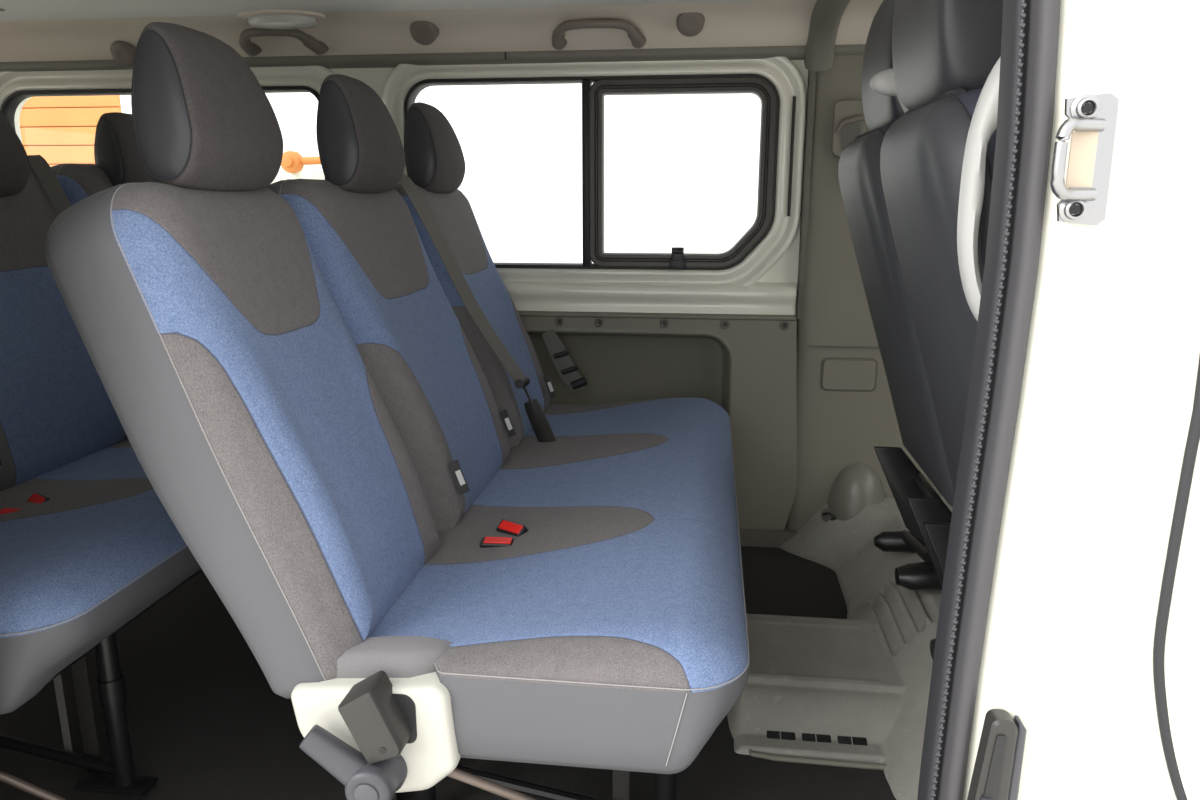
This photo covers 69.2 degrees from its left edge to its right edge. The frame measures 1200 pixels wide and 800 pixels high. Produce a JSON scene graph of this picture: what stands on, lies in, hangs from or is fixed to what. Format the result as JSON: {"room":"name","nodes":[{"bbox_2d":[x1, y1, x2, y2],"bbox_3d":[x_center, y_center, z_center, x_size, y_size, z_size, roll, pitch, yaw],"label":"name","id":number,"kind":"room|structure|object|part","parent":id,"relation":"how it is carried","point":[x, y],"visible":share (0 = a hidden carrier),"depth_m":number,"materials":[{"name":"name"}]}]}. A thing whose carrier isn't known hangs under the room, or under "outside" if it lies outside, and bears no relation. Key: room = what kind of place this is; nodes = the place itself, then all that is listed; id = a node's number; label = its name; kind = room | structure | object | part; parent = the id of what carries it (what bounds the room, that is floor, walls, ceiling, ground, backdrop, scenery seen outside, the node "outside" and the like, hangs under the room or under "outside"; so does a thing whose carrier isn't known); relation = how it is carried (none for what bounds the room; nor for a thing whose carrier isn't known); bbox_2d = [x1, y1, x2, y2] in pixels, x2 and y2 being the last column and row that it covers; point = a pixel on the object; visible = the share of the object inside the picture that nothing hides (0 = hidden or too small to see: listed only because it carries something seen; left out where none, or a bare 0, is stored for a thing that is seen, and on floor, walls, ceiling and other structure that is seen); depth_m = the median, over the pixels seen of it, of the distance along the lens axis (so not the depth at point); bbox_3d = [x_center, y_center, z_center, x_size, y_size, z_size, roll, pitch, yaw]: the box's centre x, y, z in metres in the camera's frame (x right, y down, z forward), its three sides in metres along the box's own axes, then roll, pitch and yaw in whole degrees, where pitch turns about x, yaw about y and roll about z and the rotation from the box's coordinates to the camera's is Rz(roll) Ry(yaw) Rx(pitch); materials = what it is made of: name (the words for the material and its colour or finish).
{"room":"vehicle interior","nodes":[
{"label":"vehicle interior","id":0,"kind":"room"},
{"bbox_2d":[0,0,776,20],"bbox_3d":[-0.288,-0.804,1.578,4.400,0.150,1.660,2,13,7],"label":"ceiling","id":1,"kind":"structure","parent":0,"point":[15,10],"depth_m":2.06,"materials":[{"name":"fabric"}]},
{"bbox_2d":[238,9,325,29],"bbox_3d":[-0.792,-0.945,2.169,0.224,0.031,0.150,2,13,7],"label":"recessed light","id":2,"kind":"object","parent":1,"relation":"in","point":[277,19],"visible":0.99,"depth_m":2.13,"materials":[{"name":"plastic"}]},
{"bbox_2d":[0,546,895,799],"bbox_3d":[-0.186,0.591,1.911,4.600,0.060,1.700,2,13,7],"label":"floor","id":3,"kind":"structure","parent":0,"point":[204,718],"depth_m":1.62,"materials":[{"name":"grey carpet"}]},
{"bbox_2d":[0,111,201,799],"bbox_3d":[-1.025,-0.031,1.784,0.808,1.166,1.514,2,13,7],"label":"bench","id":4,"kind":"object","parent":3,"relation":"on","point":[88,544],"visible":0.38,"depth_m":1.52,"materials":[{"name":"blue fabric"}]},
{"bbox_3d":[-0.974,0.521,1.255,0.332,0.221,0.055,-2,13,-9],"label":"stay rod","id":5,"kind":"part","parent":4,"relation":"part of","materials":[{"name":"grey metal"}]},
{"bbox_3d":[-1.264,-0.152,1.804,0.322,0.682,0.568,2,13,7],"label":"backrest","id":6,"kind":"part","parent":4,"relation":"part of","materials":[{"name":"blue fabric"}]},
{"bbox_3d":[-1.202,-0.265,2.290,0.321,0.682,0.423,2,13,7],"label":"backrest","id":7,"kind":"part","parent":4,"relation":"part of","materials":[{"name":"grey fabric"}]},
{"bbox_2d":[0,439,200,714],"bbox_3d":[-0.901,0.178,1.844,0.564,0.174,1.431,2,13,7],"label":"seat cushion","id":8,"kind":"object","parent":4,"relation":"on","point":[88,545],"depth_m":1.33,"materials":[{"name":"blue fabric"}]},
{"bbox_3d":[-1.205,-0.604,2.140,0.075,0.177,0.031,2,13,7],"label":"panel","id":9,"kind":"part","parent":4,"relation":"part of","materials":[{"name":"grey leather"}]},
{"bbox_3d":[-0.789,0.504,1.415,0.032,0.279,0.031,2,13,7],"label":"leg","id":10,"kind":"part","parent":4,"relation":"part of","materials":[{"name":"black metal"}]},
{"bbox_3d":[-0.937,0.263,1.879,0.418,0.028,1.280,2,13,7],"label":"under frame","id":11,"kind":"part","parent":4,"relation":"part of","materials":[{"name":"black metal"}]},
{"bbox_2d":[45,22,749,799],"bbox_3d":[-0.166,-0.005,1.700,0.871,1.196,1.514,2,13,7],"label":"bench","id":12,"kind":"object","parent":3,"relation":"on","point":[334,391],"visible":1,"depth_m":1.15,"materials":[{"name":"blue fabric"}]},
{"bbox_3d":[-0.534,-0.361,1.064,0.075,0.177,0.031,2,13,7],"label":"panel","id":13,"kind":"part","parent":12,"relation":"part of","materials":[{"name":"grey leather"}]},
{"bbox_3d":[-0.468,0.026,1.249,0.376,0.655,0.413,2,13,7],"label":"backrest","id":14,"kind":"part","parent":12,"relation":"part of","materials":[{"name":"blue fabric"}]},
{"bbox_3d":[-0.320,0.439,1.065,0.092,0.082,0.042,2,13,7],"label":"lever arm","id":15,"kind":"part","parent":12,"relation":"part of","materials":[{"name":"grey plastic"}]},
{"bbox_3d":[-0.458,-0.468,1.523,0.075,0.177,0.031,2,13,7],"label":"panel","id":16,"kind":"part","parent":12,"relation":"part of","materials":[{"name":"grey leather"}]},
{"bbox_3d":[-0.277,0.467,1.080,0.066,0.066,0.073,2,13,7],"label":"recliner lever","id":17,"kind":"part","parent":12,"relation":"part of","materials":[{"name":"grey plastic"}]},
{"bbox_3d":[-0.411,-0.085,1.699,0.382,0.667,0.508,2,13,7],"label":"backrest","id":18,"kind":"part","parent":12,"relation":"part of","materials":[{"name":"blue fabric"}]},
{"bbox_3d":[-0.409,-0.575,1.984,0.075,0.177,0.031,2,13,7],"label":"panel","id":19,"kind":"part","parent":12,"relation":"part of","materials":[{"name":"grey leather"}]},
{"bbox_3d":[-0.280,0.536,1.377,0.032,0.279,0.031,2,13,7],"label":"leg","id":20,"kind":"part","parent":12,"relation":"part of","materials":[{"name":"black metal"}]},
{"bbox_2d":[455,470,465,484],"bbox_3d":[-0.245,0.136,1.527,0.017,0.028,0.009,2,13,7],"label":"print","id":21,"kind":"object","parent":12,"relation":"attached to","point":[460,479],"depth_m":1.53,"materials":[{"name":"grey paper"}]},
{"bbox_3d":[-0.348,-0.198,2.185,0.382,0.667,0.483,2,13,7],"label":"backrest","id":22,"kind":"part","parent":12,"relation":"part of","materials":[{"name":"blue fabric"}]},
{"bbox_3d":[-0.084,0.563,1.171,0.332,0.221,0.055,-2,13,-9],"label":"stay rod","id":23,"kind":"part","parent":12,"relation":"part of","materials":[{"name":"brown metal"}]},
{"bbox_2d":[505,418,512,429],"bbox_3d":[-0.198,0.051,1.888,0.017,0.028,0.009,2,13,7],"label":"print","id":24,"kind":"object","parent":12,"relation":"attached to","point":[508,425],"depth_m":1.89,"materials":[{"name":"grey"}]},
{"bbox_2d":[547,382,553,391],"bbox_3d":[-0.133,-0.036,2.344,0.017,0.028,0.009,2,13,7],"label":"print","id":25,"kind":"object","parent":12,"relation":"on","point":[550,388],"depth_m":2.34,"materials":[{"name":"grey"}]},
{"bbox_2d":[370,398,748,773],"bbox_3d":[-0.011,0.220,1.760,0.564,0.174,1.431,2,13,7],"label":"seat cushion","id":26,"kind":"object","parent":12,"relation":"on","point":[582,604],"depth_m":1.22,"materials":[{"name":"blue fabric"}]},
{"bbox_3d":[0.102,0.547,1.330,0.032,0.279,0.031,2,13,7],"label":"leg","id":27,"kind":"part","parent":12,"relation":"part of","materials":[{"name":"black metal"}]},
{"bbox_2d":[14,60,941,495],"bbox_3d":[-0.090,-0.219,2.512,4.600,1.445,0.050,2,13,7],"label":"wall","id":28,"kind":"structure","parent":0,"point":[785,269],"depth_m":2.39,"materials":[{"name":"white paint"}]},
{"bbox_2d":[0,86,325,179],"bbox_3d":[-1.257,-0.645,2.534,0.995,0.495,0.046,2,13,7],"label":"window","id":29,"kind":"structure","parent":28,"relation":"in","point":[8,108],"depth_m":2.50,"materials":[{"name":"black rubber"}]},
{"bbox_2d":[0,66,334,107],"bbox_3d":[-1.256,-0.646,2.538,1.133,0.633,0.056,2,13,7],"label":"trim","id":30,"kind":"structure","parent":28,"relation":"attached to","point":[313,77],"depth_m":2.48,"materials":[{"name":"white paint"}]},
{"bbox_2d":[239,27,328,55],"bbox_3d":[-0.847,-0.945,2.297,0.232,0.059,0.129,2,13,7],"label":"handle","id":31,"kind":"object","parent":28,"relation":"attached to","point":[318,47],"visible":0.92,"depth_m":2.26,"materials":[{"name":"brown plastic"}]},
{"bbox_2d":[410,21,438,44],"bbox_3d":[-0.450,-0.954,2.237,0.072,0.078,0.070,2,13,7],"label":"plug","id":32,"kind":"object","parent":28,"relation":"attached to","point":[422,32],"visible":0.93,"depth_m":2.22,"materials":[{"name":"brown plastic"}]},
{"bbox_2d":[0,44,865,71],"bbox_3d":[-0.195,-0.911,2.316,4.400,0.030,0.042,2,13,7],"label":"trim","id":33,"kind":"structure","parent":28,"relation":"attached to","point":[756,52],"depth_m":2.31,"materials":[{"name":"grey plastic"}]},
{"bbox_2d":[0,0,883,61],"bbox_3d":[-0.208,-0.926,2.204,4.400,0.077,0.245,2,13,7],"label":"trim","id":34,"kind":"structure","parent":28,"relation":"attached to","point":[779,22],"depth_m":2.23,"materials":[{"name":"plastic"}]},
{"bbox_2d":[110,40,135,65],"bbox_3d":[-1.303,-0.960,2.392,0.072,0.078,0.070,2,13,7],"label":"plug","id":35,"kind":"object","parent":34,"relation":"attached to","point":[123,52],"visible":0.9,"depth_m":2.37,"materials":[{"name":"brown plastic"}]},
{"bbox_2d":[404,74,779,269],"bbox_3d":[-0.034,-0.613,2.368,1.013,0.507,0.076,2,13,7],"label":"window","id":36,"kind":"structure","parent":28,"relation":"in","point":[593,95],"depth_m":2.33,"materials":[{"name":"black rubber"}]},
{"bbox_3d":[0.216,-0.606,2.344,0.493,0.493,0.044,2,13,7],"label":"sliding frame","id":37,"kind":"part","parent":36,"relation":"part of","materials":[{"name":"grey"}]},
{"bbox_2d":[381,57,805,285],"bbox_3d":[-0.032,-0.617,2.387,1.151,0.645,0.056,2,13,7],"label":"trim","id":38,"kind":"structure","parent":28,"relation":"attached to","point":[780,71],"depth_m":2.33,"materials":[{"name":"white paint"}]},
{"bbox_2d":[552,18,645,49],"bbox_3d":[-0.008,-0.921,2.194,0.247,0.059,0.129,2,13,7],"label":"handle","id":39,"kind":"object","parent":28,"relation":"attached to","point":[638,40],"visible":1,"depth_m":2.14,"materials":[{"name":"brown plastic"}]},
{"bbox_2d":[502,280,795,314],"bbox_3d":[-0.874,-0.302,2.547,2.832,0.112,0.039,2,13,7],"label":"trim","id":40,"kind":"structure","parent":28,"relation":"attached to","point":[766,298],"depth_m":2.41,"materials":[{"name":"white paint"}]},
{"bbox_2d":[676,12,704,36],"bbox_3d":[0.223,-0.936,2.141,0.072,0.078,0.070,2,13,7],"label":"plug","id":41,"kind":"object","parent":28,"relation":"attached to","point":[689,24],"visible":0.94,"depth_m":2.12,"materials":[{"name":"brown plastic"}]},
{"bbox_2d":[787,96,795,215],"bbox_3d":[0.505,-0.640,2.295,0.008,0.305,0.008,7,15,29],"label":"trim","id":42,"kind":"structure","parent":28,"relation":"attached to","point":[794,97],"depth_m":2.29,"materials":[{"name":"black plastic"}]},
{"bbox_2d":[796,70,816,319],"bbox_3d":[0.546,-0.541,2.309,0.018,0.655,0.038,2,13,7],"label":"trim","id":43,"kind":"structure","parent":28,"relation":"attached to","point":[811,88],"depth_m":2.29,"materials":[{"name":"plastic"}]},
{"bbox_2d":[804,0,850,70],"bbox_3d":[0.476,-0.753,1.553,0.075,0.138,1.391,2,13,7],"label":"trim","id":44,"kind":"structure","parent":28,"relation":"attached to","point":[826,15],"depth_m":2.14,"materials":[{"name":"grey plastic"}]},
{"bbox_2d":[809,345,878,348],"bbox_3d":[0.739,-0.141,2.336,0.348,0.004,0.008,2,13,7],"label":"trim","id":45,"kind":"structure","parent":28,"relation":"attached to","point":[809,345],"depth_m":2.34,"materials":[{"name":"plastic"}]},
{"bbox_2d":[822,359,875,390],"bbox_3d":[0.675,-0.068,2.362,0.140,0.084,0.008,2,13,7],"label":"access cover","id":46,"kind":"object","parent":28,"relation":"attached to","point":[837,374],"visible":1,"depth_m":2.36,"materials":[{"name":"grey plastic"}]},
{"bbox_2d":[831,99,866,156],"bbox_3d":[0.642,-0.651,2.217,0.100,0.220,0.027,2,13,7],"label":"cover","id":47,"kind":"object","parent":28,"relation":"attached to","point":[849,122],"visible":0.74,"depth_m":2.21,"materials":[{"name":"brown plastic"}]},
{"bbox_2d":[820,357,877,391],"bbox_3d":[0.676,-0.069,2.363,0.150,0.094,0.004,2,13,7],"label":"trim","id":48,"kind":"structure","parent":28,"relation":"attached to","point":[826,357],"depth_m":2.36,"materials":[{"name":"plastic"}]},
{"bbox_2d":[785,55,928,530],"bbox_3d":[0.725,-0.223,2.352,0.405,1.365,0.063,2,13,7],"label":"trim","id":49,"kind":"structure","parent":28,"relation":"attached to","point":[836,430],"depth_m":2.35,"materials":[{"name":"grey plastic"}]},
{"bbox_2d":[520,316,796,529],"bbox_3d":[-0.860,0.064,2.624,2.862,0.683,0.045,2,13,7],"label":"trim panel","id":50,"kind":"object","parent":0,"point":[764,436],"depth_m":2.43,"materials":[{"name":"grey plastic"}]},
{"bbox_2d":[555,317,563,325],"bbox_3d":[-0.114,-0.219,2.437,0.026,0.026,0.004,2,13,7],"label":"cap","id":51,"kind":"object","parent":50,"relation":"attached to","point":[559,321],"visible":1,"depth_m":2.44,"materials":[{"name":"plastic"}]},
{"bbox_2d":[595,318,603,326],"bbox_3d":[-0.002,-0.216,2.423,0.026,0.026,0.004,2,13,7],"label":"cap","id":52,"kind":"object","parent":50,"relation":"attached to","point":[599,322],"visible":1,"depth_m":2.42,"materials":[{"name":"plastic"}]},
{"bbox_2d":[525,327,734,434],"bbox_3d":[-0.806,0.018,2.628,2.388,0.514,0.090,2,13,7],"label":"trim","id":53,"kind":"structure","parent":50,"relation":"attached to","point":[617,366],"depth_m":2.52,"materials":[{"name":"grey plastic"}]},
{"bbox_2d":[517,311,795,320],"bbox_3d":[-0.873,-0.265,2.546,2.835,0.014,0.051,2,13,7],"label":"trim","id":54,"kind":"structure","parent":50,"relation":"attached to","point":[521,313],"depth_m":2.40,"materials":[{"name":"grey plastic"}]},
{"bbox_2d":[660,319,668,327],"bbox_3d":[0.177,-0.211,2.401,0.026,0.026,0.004,2,13,7],"label":"cap","id":55,"kind":"object","parent":50,"relation":"attached to","point":[664,323],"visible":1,"depth_m":2.40,"materials":[{"name":"plastic"}]},
{"bbox_2d":[720,320,729,328],"bbox_3d":[0.342,-0.206,2.381,0.026,0.026,0.004,2,13,7],"label":"cap","id":56,"kind":"object","parent":50,"relation":"attached to","point":[724,324],"visible":1,"depth_m":2.38,"materials":[{"name":"plastic"}]},
{"bbox_2d":[739,527,796,547],"bbox_3d":[-0.550,0.356,2.679,3.680,0.050,0.120,2,13,7],"label":"baseboard","id":57,"kind":"structure","parent":50,"relation":"attached to","point":[748,537],"depth_m":2.50,"materials":[{"name":"plastic"}]},
{"bbox_2d":[780,321,788,329],"bbox_3d":[0.501,-0.202,2.362,0.026,0.026,0.004,2,13,7],"label":"cap","id":58,"kind":"object","parent":50,"relation":"attached to","point":[784,325],"visible":1,"depth_m":2.36,"materials":[{"name":"plastic"}]},
{"bbox_2d":[821,508,835,521],"bbox_3d":[0.632,0.323,2.400,0.040,0.040,0.038,2,13,7],"label":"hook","id":59,"kind":"object","parent":50,"relation":"attached to","point":[827,514],"visible":1,"depth_m":2.41,"materials":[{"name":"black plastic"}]},
{"bbox_2d":[727,496,952,799],"bbox_3d":[0.676,0.526,1.738,0.950,0.185,1.530,2,13,7],"label":"trim","id":60,"kind":"structure","parent":50,"relation":"attached to","point":[853,691],"depth_m":1.71,"materials":[{"name":"plastic"}]},
{"bbox_2d":[767,730,795,740],"bbox_3d":[0.333,0.620,1.601,0.052,0.013,0.026,2,13,7],"label":"air vent","id":61,"kind":"object","parent":60,"relation":"in","point":[772,735],"depth_m":1.60,"materials":[{"name":"plastic"}]},
{"bbox_2d":[802,733,830,742],"bbox_3d":[0.397,0.622,1.594,0.052,0.011,0.026,2,13,7],"label":"air vent","id":62,"kind":"object","parent":60,"relation":"in","point":[806,737],"depth_m":1.59,"materials":[{"name":"plastic"}]},
{"bbox_2d":[837,736,866,745],"bbox_3d":[0.460,0.624,1.586,0.052,0.011,0.026,2,13,7],"label":"air vent","id":63,"kind":"object","parent":60,"relation":"in","point":[841,740],"depth_m":1.59,"materials":[{"name":"plastic"}]},
{"bbox_2d":[838,0,954,658],"bbox_3d":[0.801,-0.138,1.639,0.726,1.160,0.623,2,13,7],"label":"seat","id":64,"kind":"object","parent":60,"relation":"on","point":[859,173],"visible":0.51,"depth_m":1.48,"materials":[{"name":"leather"}]},
{"bbox_3d":[0.452,-0.487,1.333,0.072,0.040,0.032,2,13,7],"label":"handle","id":65,"kind":"part","parent":64,"relation":"part of","materials":[{"name":"grey plastic"}]},
{"bbox_3d":[0.577,-0.163,1.559,0.300,0.642,0.420,2,13,7],"label":"backrest","id":66,"kind":"part","parent":64,"relation":"part of","materials":[{"name":"plastic"}]},
{"bbox_3d":[0.483,-0.428,1.352,0.058,0.123,0.025,0,13,-1],"label":"handle stem","id":67,"kind":"part","parent":64,"relation":"part of","materials":[{"name":"grey plastic"}]},
{"bbox_3d":[0.786,0.290,1.638,0.491,0.312,0.340,2,13,7],"label":"seat frame","id":68,"kind":"part","parent":64,"relation":"part of","materials":[{"name":"black metal"}]},
{"bbox_2d":[880,0,1002,574],"bbox_3d":[0.732,-0.022,1.112,0.727,1.157,0.453,2,13,7],"label":"seat","id":69,"kind":"object","parent":60,"relation":"on","point":[937,159],"visible":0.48,"depth_m":1.00,"materials":[{"name":"leather"}]},
{"bbox_3d":[0.732,0.387,1.220,0.491,0.312,0.345,2,13,7],"label":"seat frame","id":70,"kind":"part","parent":69,"relation":"part of","materials":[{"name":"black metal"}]},
{"bbox_3d":[0.523,-0.068,1.141,0.301,0.647,0.425,2,13,7],"label":"backrest","id":71,"kind":"part","parent":69,"relation":"part of","materials":[{"name":"leather"}]},
{"bbox_2d":[827,462,883,520],"bbox_3d":[0.713,0.275,2.398,0.164,0.195,0.086,2,13,7],"label":"trim","id":72,"kind":"structure","parent":50,"relation":"attached to","point":[857,486],"depth_m":2.38,"materials":[{"name":"grey plastic"}]},
{"bbox_2d":[963,0,1199,799],"bbox_3d":[0.529,0.156,0.827,0.353,1.360,0.080,2,13,7],"label":"wall pillar","id":73,"kind":"structure","parent":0,"point":[1105,410],"depth_m":0.77,"materials":[{"name":"white metal"}]},
{"bbox_2d":[917,0,1060,799],"bbox_3d":[0.361,0.152,0.847,0.049,1.360,0.062,2,13,7],"label":"seal","id":74,"kind":"object","parent":73,"relation":"attached to","point":[1030,28],"depth_m":0.79,"materials":[{"name":"grey rubber"}]},
{"bbox_2d":[967,709,1026,799],"bbox_3d":[0.379,0.398,0.848,0.050,0.200,0.026,2,13,7],"label":"guide","id":75,"kind":"object","parent":73,"relation":"attached to","point":[996,775],"visible":1,"depth_m":0.83,"materials":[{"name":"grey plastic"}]},
{"bbox_2d":[1050,93,1118,224],"bbox_3d":[0.391,-0.197,0.714,0.058,0.105,0.022,-4,14,-18],"label":"door striker","id":76,"kind":"object","parent":73,"relation":"attached to","point":[1093,118],"depth_m":0.71,"materials":[{"name":"silver metal"}]},
{"bbox_2d":[1070,204,1080,214],"bbox_3d":[0.394,-0.158,0.721,0.009,0.009,0.001,2,13,7],"label":"screw","id":77,"kind":"object","parent":76,"relation":"attached to","point":[1075,209],"depth_m":0.72,"materials":[{"name":"black metal"}]},
{"bbox_2d":[1082,102,1093,113],"bbox_3d":[0.394,-0.236,0.703,0.009,0.009,0.001,2,13,7],"label":"screw","id":78,"kind":"object","parent":76,"relation":"attached to","point":[1087,107],"depth_m":0.70,"materials":[{"name":"black metal"}]},
{"bbox_3d":[-0.295,-0.566,0.755,4.600,0.120,0.080,2,13,7],"label":"wall","id":79,"kind":"structure","parent":0,"visible":0},
{"bbox_2d":[1164,440,1199,799],"bbox_3d":[0.879,0.182,0.759,0.830,1.460,0.037,2,13,7],"label":"door","id":80,"kind":"structure","parent":79,"relation":"in","point":[1182,642],"depth_m":0.80,"materials":[{"name":"white paint"}]},
{"bbox_2d":[1153,357,1199,799],"bbox_3d":[0.594,0.177,0.780,0.229,1.461,0.009,2,13,7],"label":"body panel gap","id":81,"kind":"object","parent":80,"relation":"attached to","point":[1193,438],"visible":1,"depth_m":0.79,"materials":[{"name":"grey rubber"}]},
{"label":"outside","id":82,"kind":"structure","parent":0,"visible":0},
{"bbox_2d":[483,237,738,262],"bbox_3d":[0.739,0.088,6.072,60.000,0.130,50.000,2,13,7],"label":"ground","id":83,"kind":"structure","parent":82,"point":[501,249],"depth_m":24.80,"materials":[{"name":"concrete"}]},
{"bbox_2d":[19,95,121,166],"bbox_3d":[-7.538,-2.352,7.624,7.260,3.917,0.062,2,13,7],"label":"wooden building","id":84,"kind":"structure","parent":83,"relation":"on","point":[59,129],"depth_m":7.22,"materials":[{"name":"orange wood"}]},
{"bbox_2d":[271,170,324,183],"bbox_3d":[-6.204,-0.558,5.186,10.400,1.530,0.150,2,13,7],"label":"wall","id":85,"kind":"structure","parent":83,"relation":"on","point":[307,174],"depth_m":4.37,"materials":[{"name":"white"}]},
{"bbox_2d":[281,151,320,178],"bbox_3d":[-1.529,-0.416,4.385,1.121,1.617,0.118,2,13,7],"label":"wooden rail","id":86,"kind":"object","parent":83,"relation":"on","point":[293,162],"visible":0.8,"depth_m":4.18,"materials":[{"name":"orange wood"}]},
{"bbox_3d":[-1.485,-0.393,4.415,0.060,1.560,0.060,2,13,7],"label":"rail post","id":87,"kind":"part","parent":86,"relation":"part of","materials":[{"name":"white"}]}
]}

